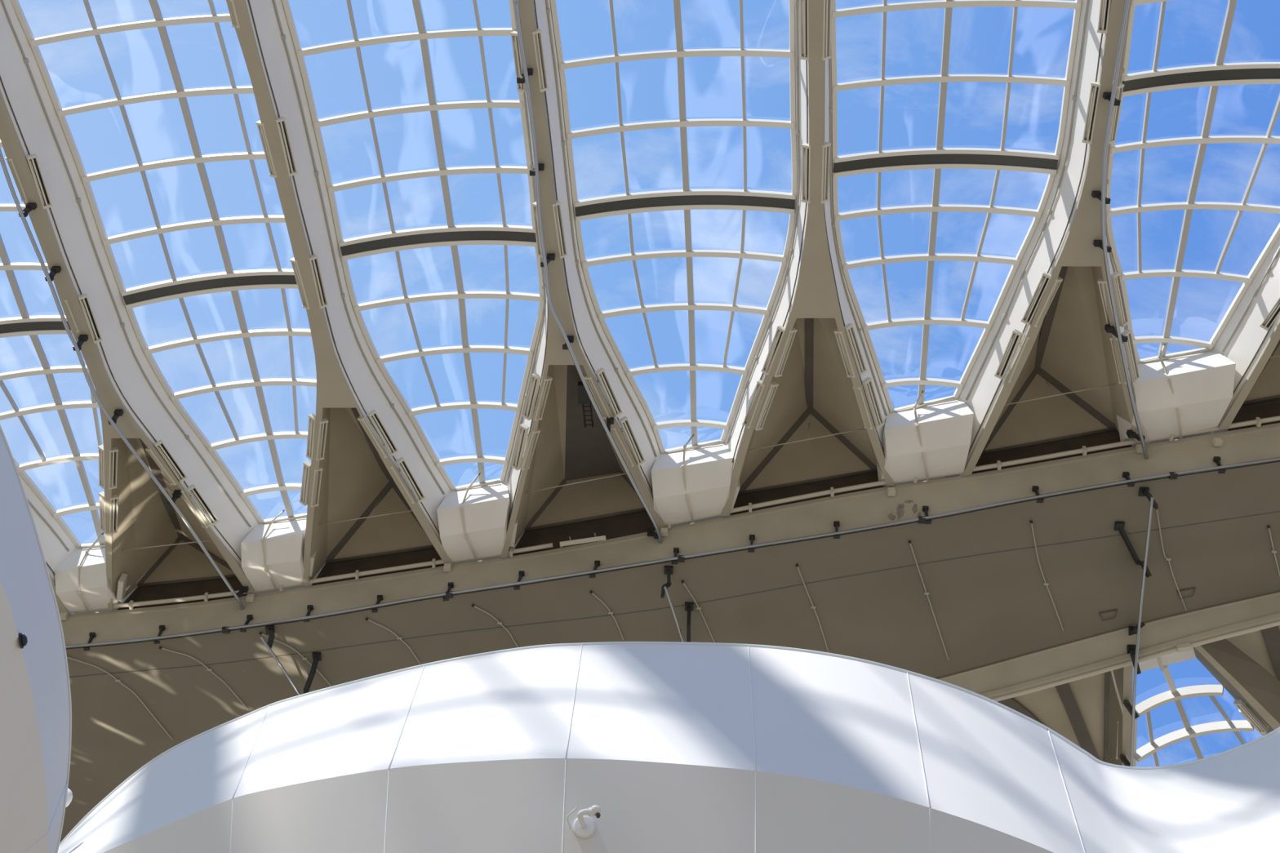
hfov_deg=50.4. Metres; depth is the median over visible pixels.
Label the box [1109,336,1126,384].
strip light
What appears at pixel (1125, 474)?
bracket
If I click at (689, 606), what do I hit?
hanging arm
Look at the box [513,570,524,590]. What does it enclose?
bracket
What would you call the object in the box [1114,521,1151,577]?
hanging arm
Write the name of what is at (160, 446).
strip light
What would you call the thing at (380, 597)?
bracket
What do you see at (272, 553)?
window
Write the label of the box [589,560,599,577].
bracket
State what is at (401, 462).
strip light
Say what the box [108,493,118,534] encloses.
strip light
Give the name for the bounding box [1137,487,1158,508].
hanging arm
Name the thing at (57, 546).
rib
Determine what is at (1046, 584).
conduit
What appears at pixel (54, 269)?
bracket
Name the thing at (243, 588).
bracket
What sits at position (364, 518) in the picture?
rib
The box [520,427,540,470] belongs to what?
strip light
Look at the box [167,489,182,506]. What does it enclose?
bracket
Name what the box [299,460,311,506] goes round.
strip light
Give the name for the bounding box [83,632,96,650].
bracket
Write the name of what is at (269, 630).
hanging arm
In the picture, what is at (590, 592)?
conduit
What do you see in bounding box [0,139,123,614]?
window
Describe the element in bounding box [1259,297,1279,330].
strip light
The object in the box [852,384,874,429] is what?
strip light
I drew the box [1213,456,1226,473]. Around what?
bracket
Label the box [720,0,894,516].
rib
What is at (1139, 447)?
junction box
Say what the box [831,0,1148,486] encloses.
window
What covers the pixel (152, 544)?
rib
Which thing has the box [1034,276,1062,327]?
strip light
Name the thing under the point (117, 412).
bracket
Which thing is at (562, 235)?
strip light
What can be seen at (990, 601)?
ceiling
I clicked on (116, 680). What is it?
conduit
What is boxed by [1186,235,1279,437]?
rib
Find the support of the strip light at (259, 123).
attached to the rib at (364, 518)
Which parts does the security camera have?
arm, plate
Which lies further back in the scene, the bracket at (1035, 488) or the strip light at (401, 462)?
the strip light at (401, 462)
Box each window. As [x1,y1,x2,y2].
[0,0,316,609]
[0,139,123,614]
[281,0,662,560]
[550,0,797,529]
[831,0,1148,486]
[1106,0,1279,446]
[1129,497,1267,766]
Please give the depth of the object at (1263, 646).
33.86 m
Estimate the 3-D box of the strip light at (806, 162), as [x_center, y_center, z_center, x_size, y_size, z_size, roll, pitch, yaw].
[3.410,-5.131,27.581,0.271,0.210,1.227,-3,-57,2]
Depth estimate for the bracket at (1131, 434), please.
30.77 m
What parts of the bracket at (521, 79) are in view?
plate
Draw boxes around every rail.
[65,457,1279,649]
[259,635,301,695]
[663,586,684,641]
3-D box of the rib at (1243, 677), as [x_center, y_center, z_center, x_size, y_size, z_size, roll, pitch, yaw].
[15.615,7.245,33.715,7.867,1.000,1.507,36,-64,-21]
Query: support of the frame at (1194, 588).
attached to the ceiling
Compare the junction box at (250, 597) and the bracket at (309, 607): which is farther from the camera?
the junction box at (250, 597)
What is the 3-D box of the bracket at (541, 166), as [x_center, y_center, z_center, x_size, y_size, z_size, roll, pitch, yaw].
[-2.069,-5.173,27.325,0.277,0.385,0.134,0,-57,0]
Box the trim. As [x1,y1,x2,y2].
[991,620,1279,701]
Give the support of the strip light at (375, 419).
attached to the rib at (364, 518)
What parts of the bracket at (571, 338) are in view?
plate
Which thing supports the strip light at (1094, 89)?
attached to the rib at (1064, 393)
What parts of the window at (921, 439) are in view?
edge frame, frame, edge frame, maintenance rail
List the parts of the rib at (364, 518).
recess panel, tie rod, recess panel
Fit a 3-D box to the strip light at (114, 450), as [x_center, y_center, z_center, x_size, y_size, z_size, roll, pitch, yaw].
[-12.231,0.962,31.478,0.271,0.210,1.108,11,-58,-7]
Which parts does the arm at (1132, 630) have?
plate, arm, arm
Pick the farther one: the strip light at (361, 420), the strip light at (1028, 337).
the strip light at (361, 420)
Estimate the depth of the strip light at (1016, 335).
29.84 m
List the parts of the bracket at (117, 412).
arm, plate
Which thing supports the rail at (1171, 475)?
attached to the beam at (872, 507)
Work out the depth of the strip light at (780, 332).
29.75 m
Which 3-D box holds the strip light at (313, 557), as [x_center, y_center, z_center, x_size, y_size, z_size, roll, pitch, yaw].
[-8.014,3.334,33.166,0.130,0.311,0.589,12,-58,-7]
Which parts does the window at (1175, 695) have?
edge frame, maintenance rail, edge frame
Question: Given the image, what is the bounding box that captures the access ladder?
[577,381,593,427]
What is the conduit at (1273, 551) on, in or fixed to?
attached to the ceiling
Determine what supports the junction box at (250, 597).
attached to the beam at (872, 507)
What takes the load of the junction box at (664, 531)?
attached to the beam at (872, 507)
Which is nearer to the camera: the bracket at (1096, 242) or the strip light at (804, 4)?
the strip light at (804, 4)
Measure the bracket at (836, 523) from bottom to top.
0.290 m
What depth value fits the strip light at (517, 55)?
26.30 m
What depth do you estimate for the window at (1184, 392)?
30.15 m
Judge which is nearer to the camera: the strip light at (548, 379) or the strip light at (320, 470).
the strip light at (548, 379)
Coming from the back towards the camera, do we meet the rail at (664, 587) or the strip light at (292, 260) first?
the rail at (664, 587)
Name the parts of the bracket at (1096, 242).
plate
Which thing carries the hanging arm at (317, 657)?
hanging from the ceiling
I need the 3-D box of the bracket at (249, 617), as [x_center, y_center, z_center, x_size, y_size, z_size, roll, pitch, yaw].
[-9.512,4.761,32.872,0.172,0.312,0.387,30,-62,-17]
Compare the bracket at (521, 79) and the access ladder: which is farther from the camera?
the access ladder
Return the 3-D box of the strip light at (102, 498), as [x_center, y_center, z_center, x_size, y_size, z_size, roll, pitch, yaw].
[-12.654,2.033,32.162,0.271,0.210,1.077,9,-58,-6]
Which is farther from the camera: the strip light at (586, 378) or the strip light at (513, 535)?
the strip light at (513, 535)
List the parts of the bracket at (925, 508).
plate, arm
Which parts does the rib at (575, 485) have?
recess panel, tie rod, recess panel, recess plate, recess panel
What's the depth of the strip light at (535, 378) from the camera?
30.41 m
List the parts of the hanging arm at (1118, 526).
plate, arm, arm, arm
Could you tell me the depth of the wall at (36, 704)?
5.96 m
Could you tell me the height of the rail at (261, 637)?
0.270 m
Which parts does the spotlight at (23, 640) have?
plate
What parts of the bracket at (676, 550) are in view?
plate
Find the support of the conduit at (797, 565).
attached to the ceiling
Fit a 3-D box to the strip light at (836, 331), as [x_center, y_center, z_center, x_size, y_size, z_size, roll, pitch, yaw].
[4.535,-1.613,29.831,0.271,0.210,1.218,-16,-59,10]
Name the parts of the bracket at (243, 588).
plate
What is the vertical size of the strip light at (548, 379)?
0.210 m
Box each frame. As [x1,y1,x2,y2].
[1098,608,1117,621]
[1176,586,1195,599]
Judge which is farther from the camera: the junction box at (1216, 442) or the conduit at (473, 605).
the conduit at (473, 605)
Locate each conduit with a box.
[66,656,173,739]
[159,646,248,710]
[258,631,331,685]
[365,617,420,663]
[471,604,518,647]
[589,591,623,639]
[681,580,715,642]
[795,564,829,652]
[908,540,949,660]
[1029,520,1063,631]
[1155,506,1186,611]
[1266,525,1279,577]
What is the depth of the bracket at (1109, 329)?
29.31 m
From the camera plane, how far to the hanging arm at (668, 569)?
31.59 m
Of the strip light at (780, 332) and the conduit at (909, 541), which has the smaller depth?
the strip light at (780, 332)
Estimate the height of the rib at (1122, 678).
1.000 m
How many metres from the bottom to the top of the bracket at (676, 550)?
0.286 m
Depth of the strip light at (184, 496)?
32.07 m
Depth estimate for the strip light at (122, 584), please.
33.47 m
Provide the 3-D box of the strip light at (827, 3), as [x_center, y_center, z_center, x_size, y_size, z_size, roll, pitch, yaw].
[3.523,-7.656,25.966,0.271,0.210,1.295,-3,-57,2]
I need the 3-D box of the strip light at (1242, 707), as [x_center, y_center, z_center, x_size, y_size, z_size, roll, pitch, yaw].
[15.023,7.110,33.391,0.271,0.210,1.323,-37,-65,21]
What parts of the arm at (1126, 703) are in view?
arm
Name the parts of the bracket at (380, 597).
plate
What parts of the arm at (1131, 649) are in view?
plate, arm, arm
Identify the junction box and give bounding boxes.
[59,612,68,620]
[245,594,254,602]
[443,563,451,571]
[660,528,667,536]
[887,485,895,496]
[1135,443,1143,453]
[1212,437,1222,446]
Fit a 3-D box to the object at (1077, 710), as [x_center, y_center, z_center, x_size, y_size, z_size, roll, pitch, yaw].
[8.424,9.898,36.664,10.335,0.090,7.698,-19,-59,12]
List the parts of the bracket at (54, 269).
arm, plate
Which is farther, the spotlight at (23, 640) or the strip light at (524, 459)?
the strip light at (524, 459)
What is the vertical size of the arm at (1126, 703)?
2.336 m
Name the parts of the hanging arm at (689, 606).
arm, arm, plate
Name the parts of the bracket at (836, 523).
plate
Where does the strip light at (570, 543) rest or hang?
attached to the beam at (872, 507)
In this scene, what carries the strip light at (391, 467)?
attached to the rib at (364, 518)
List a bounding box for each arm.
[265,625,275,648]
[302,652,321,693]
[660,565,672,598]
[684,601,693,642]
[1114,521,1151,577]
[1119,753,1129,766]
[1123,699,1138,719]
[1126,644,1141,674]
[1128,622,1145,635]
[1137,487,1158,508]
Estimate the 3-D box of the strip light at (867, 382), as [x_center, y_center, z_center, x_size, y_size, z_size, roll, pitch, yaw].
[5.217,-0.526,30.526,0.271,0.210,1.272,-16,-59,10]
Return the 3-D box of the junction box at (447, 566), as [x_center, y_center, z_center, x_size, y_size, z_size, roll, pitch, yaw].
[-4.648,3.344,32.926,0.170,0.385,0.132,0,-57,0]
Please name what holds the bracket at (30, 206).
attached to the rib at (152, 544)
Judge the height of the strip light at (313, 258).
0.210 m
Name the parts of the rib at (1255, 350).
recess panel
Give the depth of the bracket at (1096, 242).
28.20 m
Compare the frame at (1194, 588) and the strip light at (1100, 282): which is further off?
the frame at (1194, 588)
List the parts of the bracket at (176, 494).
arm, plate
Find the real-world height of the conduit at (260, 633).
0.578 m
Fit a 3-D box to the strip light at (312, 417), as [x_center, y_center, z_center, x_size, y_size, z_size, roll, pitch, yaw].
[-7.458,0.243,31.018,0.271,0.210,1.144,9,-58,-6]
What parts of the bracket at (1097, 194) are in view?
plate, arm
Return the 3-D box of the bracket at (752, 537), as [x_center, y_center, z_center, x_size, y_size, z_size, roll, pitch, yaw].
[2.588,2.714,31.557,0.162,0.296,0.290,0,-57,0]
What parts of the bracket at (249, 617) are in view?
arm, plate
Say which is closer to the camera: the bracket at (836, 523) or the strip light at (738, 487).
the bracket at (836, 523)
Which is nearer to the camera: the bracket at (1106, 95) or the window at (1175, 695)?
the bracket at (1106, 95)
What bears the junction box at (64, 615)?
attached to the beam at (872, 507)
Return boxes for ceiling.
[60,462,1279,842]
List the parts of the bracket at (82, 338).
arm, plate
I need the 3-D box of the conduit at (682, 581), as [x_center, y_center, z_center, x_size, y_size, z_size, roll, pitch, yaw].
[1.422,4.402,31.937,0.115,0.712,1.716,-26,-61,16]
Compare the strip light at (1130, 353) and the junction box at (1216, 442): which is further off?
the junction box at (1216, 442)
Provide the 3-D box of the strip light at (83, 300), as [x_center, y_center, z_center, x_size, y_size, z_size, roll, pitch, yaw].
[-11.901,-2.326,29.375,0.271,0.210,1.116,-4,-58,3]
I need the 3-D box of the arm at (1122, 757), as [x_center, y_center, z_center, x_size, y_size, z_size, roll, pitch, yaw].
[12.194,8.338,34.306,0.218,2.322,1.963,-20,-60,13]
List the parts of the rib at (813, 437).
recess panel, tie rod, recess panel, recess panel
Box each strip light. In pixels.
[4,157,28,203]
[25,153,53,208]
[63,299,79,333]
[77,293,102,343]
[97,444,105,488]
[98,491,106,533]
[107,446,118,489]
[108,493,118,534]
[115,573,127,601]
[145,447,176,485]
[153,439,187,482]
[178,488,210,528]
[186,484,219,526]
[225,0,239,28]
[255,120,277,177]
[275,116,297,176]
[289,257,310,309]
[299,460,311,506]
[306,413,315,460]
[308,254,328,308]
[309,550,316,576]
[310,466,322,507]
[315,417,328,460]
[357,415,389,457]
[366,409,399,456]
[389,466,417,503]
[395,457,426,502]
[509,520,517,546]
[510,31,525,92]
[511,423,529,470]
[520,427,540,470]
[522,373,542,420]
[532,28,548,92]
[532,201,542,257]
[532,375,552,421]
[551,200,568,258]
[560,533,606,547]
[584,374,610,419]
[595,367,622,417]
[610,427,634,466]
[617,416,645,466]
[730,480,740,509]
[742,379,764,428]
[754,381,778,431]
[760,324,785,375]
[773,327,797,377]
[800,0,809,60]
[800,142,810,203]
[820,142,831,204]
[822,0,831,60]
[834,328,855,377]
[844,323,867,375]
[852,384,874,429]
[862,377,884,428]
[994,328,1022,379]
[1007,334,1030,382]
[1021,271,1051,324]
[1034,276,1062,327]
[1081,81,1101,144]
[1097,0,1111,33]
[1097,278,1115,328]
[1108,83,1124,144]
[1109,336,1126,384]
[1111,271,1128,327]
[1115,720,1118,759]
[1121,328,1140,382]
[1233,699,1268,733]
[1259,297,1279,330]
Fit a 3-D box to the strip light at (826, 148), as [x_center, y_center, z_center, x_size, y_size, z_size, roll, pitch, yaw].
[3.716,-5.138,27.576,0.271,0.210,1.249,-2,-57,1]
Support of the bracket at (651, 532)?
attached to the beam at (872, 507)
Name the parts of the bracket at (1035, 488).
plate, arm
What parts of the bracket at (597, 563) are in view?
plate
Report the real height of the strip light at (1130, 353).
0.210 m
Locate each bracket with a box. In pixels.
[17,202,36,217]
[44,266,61,281]
[72,334,88,351]
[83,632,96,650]
[107,408,123,424]
[153,625,165,644]
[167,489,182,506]
[235,584,248,597]
[240,614,253,632]
[302,604,313,622]
[371,595,382,613]
[442,582,453,601]
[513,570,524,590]
[516,68,533,83]
[529,163,544,175]
[540,253,555,266]
[562,335,573,349]
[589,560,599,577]
[604,417,613,433]
[647,528,657,538]
[671,547,679,564]
[748,534,755,552]
[833,520,839,538]
[922,506,931,524]
[1031,485,1044,502]
[1091,191,1111,204]
[1093,240,1111,252]
[1102,92,1120,106]
[1104,324,1128,342]
[1122,471,1134,486]
[1126,430,1145,440]
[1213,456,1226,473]
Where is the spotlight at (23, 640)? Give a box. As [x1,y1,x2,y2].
[18,632,27,648]
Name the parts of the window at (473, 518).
edge frame, frame, edge frame, maintenance rail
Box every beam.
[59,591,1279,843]
[61,422,1279,649]
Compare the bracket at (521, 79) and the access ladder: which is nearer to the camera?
the bracket at (521, 79)
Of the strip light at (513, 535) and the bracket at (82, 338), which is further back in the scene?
the strip light at (513, 535)
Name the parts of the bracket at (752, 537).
plate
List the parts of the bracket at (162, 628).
arm, plate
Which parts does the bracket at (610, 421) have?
arm, plate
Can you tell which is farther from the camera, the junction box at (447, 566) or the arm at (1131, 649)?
the junction box at (447, 566)
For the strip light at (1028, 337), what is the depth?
29.79 m
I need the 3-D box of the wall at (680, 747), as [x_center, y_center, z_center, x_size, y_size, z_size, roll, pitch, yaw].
[-0.388,5.197,10.631,18.676,7.715,5.465,-14,-58,9]
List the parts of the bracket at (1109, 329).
plate, arm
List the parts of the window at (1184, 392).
edge frame, frame, edge frame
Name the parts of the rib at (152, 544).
recess panel, tie rod, recess panel, recess panel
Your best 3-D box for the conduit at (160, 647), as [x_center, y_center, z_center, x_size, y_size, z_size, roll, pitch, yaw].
[-10.538,6.036,33.076,2.560,0.646,0.343,31,-62,-18]
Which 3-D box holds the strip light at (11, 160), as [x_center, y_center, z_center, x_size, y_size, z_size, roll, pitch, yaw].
[-12.611,-5.026,27.648,0.271,0.210,0.954,-6,-58,4]
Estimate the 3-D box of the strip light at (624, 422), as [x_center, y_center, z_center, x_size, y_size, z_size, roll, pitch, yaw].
[-0.201,0.341,31.080,0.271,0.210,1.272,-17,-59,10]
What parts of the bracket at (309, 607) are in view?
arm, plate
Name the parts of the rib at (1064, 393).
recess panel, recess panel, tie rod, recess panel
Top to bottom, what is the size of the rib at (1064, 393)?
2.810 m
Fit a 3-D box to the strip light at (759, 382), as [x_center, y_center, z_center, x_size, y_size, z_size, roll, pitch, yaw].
[2.593,-0.492,30.548,0.271,0.210,1.186,12,-58,-8]
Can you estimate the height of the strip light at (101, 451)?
0.210 m
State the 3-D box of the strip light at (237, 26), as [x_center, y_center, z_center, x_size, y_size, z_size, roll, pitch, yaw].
[-7.684,-7.869,25.830,0.271,0.210,0.554,-4,-57,3]
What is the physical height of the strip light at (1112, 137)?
0.210 m
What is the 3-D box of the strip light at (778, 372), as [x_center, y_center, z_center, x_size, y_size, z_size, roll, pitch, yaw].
[3.149,-1.628,29.821,0.271,0.210,1.202,11,-58,-7]
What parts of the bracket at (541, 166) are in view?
plate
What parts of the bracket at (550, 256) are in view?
plate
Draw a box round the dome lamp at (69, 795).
[65,788,72,807]
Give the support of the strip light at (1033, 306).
attached to the rib at (1064, 393)
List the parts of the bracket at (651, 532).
plate, arm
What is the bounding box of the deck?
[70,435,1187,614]
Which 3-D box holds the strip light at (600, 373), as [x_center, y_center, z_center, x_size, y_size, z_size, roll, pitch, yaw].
[-0.713,-0.748,30.384,0.271,0.210,1.223,-17,-59,11]
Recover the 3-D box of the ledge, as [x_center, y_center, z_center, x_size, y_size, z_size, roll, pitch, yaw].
[0.040,2.349,32.365,32.596,0.170,0.568,-9,-58,6]
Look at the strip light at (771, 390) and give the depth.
30.54 m
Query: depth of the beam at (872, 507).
31.91 m
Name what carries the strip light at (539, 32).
attached to the rib at (575, 485)
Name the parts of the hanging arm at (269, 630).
plate, arm, arm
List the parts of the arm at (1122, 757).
arm, arm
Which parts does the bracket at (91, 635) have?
arm, plate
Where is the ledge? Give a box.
[67,415,1279,612]
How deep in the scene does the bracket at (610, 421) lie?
30.55 m
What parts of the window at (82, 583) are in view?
edge frame, frame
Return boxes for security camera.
[566,804,601,839]
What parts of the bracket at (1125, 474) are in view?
plate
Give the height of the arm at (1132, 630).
0.627 m
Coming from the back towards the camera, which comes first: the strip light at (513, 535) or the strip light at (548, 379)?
the strip light at (513, 535)
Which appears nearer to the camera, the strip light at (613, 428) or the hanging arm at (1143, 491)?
the hanging arm at (1143, 491)
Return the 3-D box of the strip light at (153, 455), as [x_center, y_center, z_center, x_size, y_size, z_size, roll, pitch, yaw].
[-11.025,0.901,31.438,0.271,0.210,1.079,-19,-59,12]
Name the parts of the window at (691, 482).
edge frame, frame, edge frame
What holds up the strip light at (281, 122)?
attached to the rib at (364, 518)
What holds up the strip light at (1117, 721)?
attached to the rib at (1122, 678)
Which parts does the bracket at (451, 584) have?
plate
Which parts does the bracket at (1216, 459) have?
plate, arm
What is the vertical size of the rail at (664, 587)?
0.260 m
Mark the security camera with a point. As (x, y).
(584, 826)
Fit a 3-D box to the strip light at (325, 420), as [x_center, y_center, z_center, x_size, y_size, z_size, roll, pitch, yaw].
[-7.302,0.291,31.048,0.271,0.210,1.076,10,-58,-7]
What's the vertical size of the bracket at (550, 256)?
0.385 m
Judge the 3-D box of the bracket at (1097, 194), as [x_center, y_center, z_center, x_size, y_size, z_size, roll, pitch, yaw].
[9.364,-4.671,27.647,0.301,0.385,0.155,0,-57,0]
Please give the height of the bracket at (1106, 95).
0.385 m
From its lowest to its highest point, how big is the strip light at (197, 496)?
0.210 m
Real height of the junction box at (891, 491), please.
0.385 m
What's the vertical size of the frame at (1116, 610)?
0.042 m
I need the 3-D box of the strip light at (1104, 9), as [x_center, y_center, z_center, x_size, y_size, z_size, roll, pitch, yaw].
[8.849,-7.952,25.776,0.271,0.210,0.962,-4,-57,2]
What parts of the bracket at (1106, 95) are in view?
plate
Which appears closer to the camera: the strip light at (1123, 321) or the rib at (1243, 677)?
the strip light at (1123, 321)
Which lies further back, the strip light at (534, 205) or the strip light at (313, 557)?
the strip light at (313, 557)
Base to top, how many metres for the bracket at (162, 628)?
0.341 m
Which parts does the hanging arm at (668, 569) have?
arm, arm, plate, arm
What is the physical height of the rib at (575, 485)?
2.810 m
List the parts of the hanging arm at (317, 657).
arm, arm, plate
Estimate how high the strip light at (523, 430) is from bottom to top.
0.210 m
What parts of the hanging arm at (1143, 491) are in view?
plate, arm, arm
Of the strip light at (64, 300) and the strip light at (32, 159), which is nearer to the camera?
the strip light at (32, 159)
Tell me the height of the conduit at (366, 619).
0.480 m
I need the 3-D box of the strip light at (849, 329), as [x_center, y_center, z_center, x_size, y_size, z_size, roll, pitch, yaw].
[4.697,-1.680,29.788,0.271,0.210,1.250,-17,-59,10]
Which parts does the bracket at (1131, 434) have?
plate, arm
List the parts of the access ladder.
rail, rail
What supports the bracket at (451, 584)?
attached to the beam at (872, 507)
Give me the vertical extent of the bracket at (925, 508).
0.297 m
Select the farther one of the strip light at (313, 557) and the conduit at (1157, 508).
the strip light at (313, 557)
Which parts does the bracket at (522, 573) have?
arm, plate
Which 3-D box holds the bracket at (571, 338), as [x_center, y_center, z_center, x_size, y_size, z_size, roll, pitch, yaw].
[-1.555,-1.833,29.461,0.235,0.385,0.170,0,-57,0]
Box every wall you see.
[0,424,71,852]
[57,641,1279,852]
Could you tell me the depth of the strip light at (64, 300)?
29.25 m
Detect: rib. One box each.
[0,0,259,609]
[19,475,76,615]
[226,0,452,585]
[500,0,666,557]
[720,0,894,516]
[945,0,1140,477]
[1107,664,1133,765]
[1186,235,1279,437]
[1193,639,1279,733]
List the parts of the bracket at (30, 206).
arm, plate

